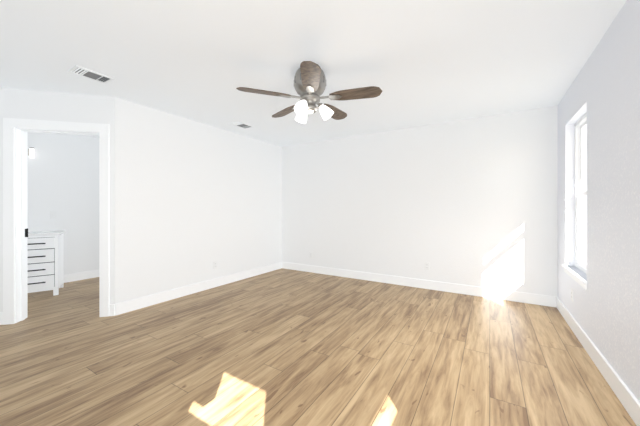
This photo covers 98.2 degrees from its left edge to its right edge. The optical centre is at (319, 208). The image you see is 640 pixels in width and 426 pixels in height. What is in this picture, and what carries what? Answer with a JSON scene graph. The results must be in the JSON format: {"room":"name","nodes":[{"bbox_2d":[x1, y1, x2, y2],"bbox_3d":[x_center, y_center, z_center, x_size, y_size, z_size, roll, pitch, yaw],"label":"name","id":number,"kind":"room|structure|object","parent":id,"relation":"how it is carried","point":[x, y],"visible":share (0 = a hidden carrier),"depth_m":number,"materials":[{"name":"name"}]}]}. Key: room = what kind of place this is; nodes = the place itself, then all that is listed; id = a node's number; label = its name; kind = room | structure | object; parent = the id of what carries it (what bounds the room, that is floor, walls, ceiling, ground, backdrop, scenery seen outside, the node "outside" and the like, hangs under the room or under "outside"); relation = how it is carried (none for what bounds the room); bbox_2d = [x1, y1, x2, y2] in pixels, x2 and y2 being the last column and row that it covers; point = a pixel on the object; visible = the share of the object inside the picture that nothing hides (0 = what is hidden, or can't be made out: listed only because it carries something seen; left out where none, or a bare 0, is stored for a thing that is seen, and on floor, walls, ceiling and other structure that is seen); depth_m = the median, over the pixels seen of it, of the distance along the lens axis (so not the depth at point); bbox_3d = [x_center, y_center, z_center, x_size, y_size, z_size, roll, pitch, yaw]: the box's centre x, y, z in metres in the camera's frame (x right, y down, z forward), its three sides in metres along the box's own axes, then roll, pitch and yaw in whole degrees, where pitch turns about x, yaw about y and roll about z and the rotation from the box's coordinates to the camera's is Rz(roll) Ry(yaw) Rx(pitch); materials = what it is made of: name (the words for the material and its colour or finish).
{"room":"empty bedroom","nodes":[
{"label":"empty bedroom","id":0,"kind":"room"},
{"bbox_2d":[0,88,114,311],"bbox_3d":[-3.018,-0.030,2.993,1.460,2.440,0.145,0,0,-14],"label":"wall","id":1,"kind":"structure","parent":0,"point":[40,105],"depth_m":2.98,"materials":[{"name":"white paint"}]},
{"bbox_2d":[0,312,2,324],"bbox_3d":[-3.466,1.125,2.789,0.294,0.130,0.335,0,0,32],"label":"baseboard","id":2,"kind":"structure","parent":1,"relation":"attached to","point":[1,313],"depth_m":2.84,"materials":[{"name":"white paint"}]},
{"bbox_2d":[3,118,109,324],"bbox_3d":[-2.817,0.126,3.041,0.949,2.128,0.181,0,0,-14],"label":"door frame","id":3,"kind":"structure","parent":1,"relation":"attached to","point":[15,219],"depth_m":2.94,"materials":[{"name":"white paint"}]},
{"bbox_2d":[28,132,98,274],"bbox_3d":[-4.125,-0.030,4.609,0.150,2.440,3.150,0,0,32],"label":"wall","id":4,"kind":"structure","parent":0,"point":[63,175],"depth_m":4.51,"materials":[{"name":"white paint"}]},
{"bbox_2d":[28,147,33,157],"bbox_3d":[-4.286,-0.836,4.116,0.091,0.151,0.056,0,0,32],"label":"sconce","id":5,"kind":"object","parent":4,"relation":"attached to","point":[31,152],"visible":0.98,"depth_m":4.09,"materials":[{"name":"white metal"}]},
{"bbox_2d":[64,270,98,282],"bbox_3d":[-4.055,1.125,4.567,0.014,0.130,2.850,0,0,32],"label":"baseboard","id":6,"kind":"structure","parent":4,"relation":"attached to","point":[72,277],"depth_m":4.63,"materials":[{"name":"white paint"}]},
{"bbox_2d":[115,97,281,303],"bbox_3d":[-1.593,-0.030,4.377,0.150,2.440,2.920,0,0,32],"label":"wall","id":7,"kind":"structure","parent":0,"point":[194,200],"depth_m":3.83,"materials":[{"name":"white paint"}]},
{"bbox_2d":[109,262,283,315],"bbox_3d":[-1.558,1.125,4.305,0.044,0.130,2.920,0,0,32],"label":"baseboard","id":8,"kind":"structure","parent":7,"relation":"attached to","point":[138,303],"depth_m":3.77,"materials":[{"name":"white paint"}]},
{"bbox_2d":[213,261,216,268],"bbox_3d":[-1.596,0.854,4.220,0.008,0.117,0.072,0,0,32],"label":"electrical outlet","id":9,"kind":"object","parent":7,"relation":"attached to","point":[214,264],"visible":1,"depth_m":4.21,"materials":[{"name":"white plastic"}]},
{"bbox_2d":[0,0,626,146],"bbox_3d":[-1.174,-1.310,3.012,7.050,0.120,5.310,0,0,32],"label":"ceiling","id":10,"kind":"structure","parent":0,"point":[418,63],"depth_m":2.24,"materials":[{"name":"white paint"}]},
{"bbox_2d":[68,65,114,83],"bbox_3d":[-2.125,-1.245,2.580,0.190,0.015,0.290,0,0,32],"label":"ceiling vent","id":11,"kind":"object","parent":10,"relation":"in","point":[88,74],"visible":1,"depth_m":2.56,"materials":[{"name":"white plastic"}]},
{"bbox_2d":[230,121,253,128],"bbox_3d":[-1.157,-1.245,4.122,0.190,0.015,0.290,0,0,32],"label":"ceiling vent","id":12,"kind":"object","parent":10,"relation":"in","point":[242,125],"visible":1,"depth_m":4.12,"materials":[{"name":"white plastic"}]},
{"bbox_2d":[236,61,381,123],"bbox_3d":[-0.059,-1.032,2.570,1.227,0.436,1.188,0,0,32],"label":"ceiling fan","id":13,"kind":"object","parent":10,"relation":"hanging from","point":[309,82],"visible":1,"depth_m":2.44,"materials":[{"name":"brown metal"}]},
{"bbox_2d":[0,268,635,425],"bbox_3d":[-1.174,1.250,3.012,7.050,0.120,5.310,0,0,32],"label":"floor","id":14,"kind":"structure","parent":0,"point":[284,347],"depth_m":2.16,"materials":[{"name":"brown wood"}]},
{"bbox_2d":[28,231,64,295],"bbox_3d":[-4.037,0.760,3.805,0.740,0.860,0.550,0,0,-36],"label":"bathroom vanity","id":15,"kind":"object","parent":14,"relation":"on","point":[45,260],"visible":0.6,"depth_m":3.75,"materials":[{"name":"white paint"}]},
{"bbox_2d":[282,106,557,296],"bbox_3d":[0.122,-0.030,5.127,6.850,2.440,0.150,0,0,32],"label":"wall","id":16,"kind":"structure","parent":0,"point":[472,202],"depth_m":4.06,"materials":[{"name":"white paint"}]},
{"bbox_2d":[284,262,555,306],"bbox_3d":[1.032,1.125,4.471,4.233,0.130,0.017,0,0,32],"label":"baseboard","id":17,"kind":"structure","parent":16,"relation":"attached to","point":[530,298],"depth_m":4.05,"materials":[{"name":"white paint"}]},
{"bbox_2d":[424,262,428,269],"bbox_3d":[1.594,0.852,4.132,0.072,0.117,0.008,0,0,32],"label":"electrical outlet","id":18,"kind":"object","parent":16,"relation":"attached to","point":[426,265],"visible":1,"depth_m":4.13,"materials":[{"name":"white plastic"}]},
{"bbox_2d":[558,0,639,402],"bbox_3d":[1.682,-0.030,1.262,0.150,2.440,5.110,0,0,32],"label":"wall","id":19,"kind":"structure","parent":0,"point":[603,92],"depth_m":1.90,"materials":[{"name":"paint"}]},
{"bbox_2d":[562,112,586,288],"bbox_3d":[2.511,-0.116,2.646,0.173,1.591,0.815,0,0,32],"label":"window","id":20,"kind":"structure","parent":19,"relation":"in","point":[580,181],"depth_m":2.90,"materials":[{"name":"white plastic"}]},
{"bbox_2d":[556,297,639,425],"bbox_3d":[1.620,1.125,1.316,0.020,0.130,4.783,0,0,32],"label":"baseboard","id":21,"kind":"structure","parent":19,"relation":"attached to","point":[628,400],"depth_m":1.93,"materials":[{"name":"white paint"}]},
{"label":"outside","id":22,"kind":"structure","parent":0,"visible":0},
{"bbox_2d":[585,223,586,262],"bbox_3d":[0.000,1.540,0.000,80.000,0.100,80.000,0,0,32],"label":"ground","id":23,"kind":"structure","parent":22,"point":[586,242],"depth_m":12.32,"materials":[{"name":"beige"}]}
]}

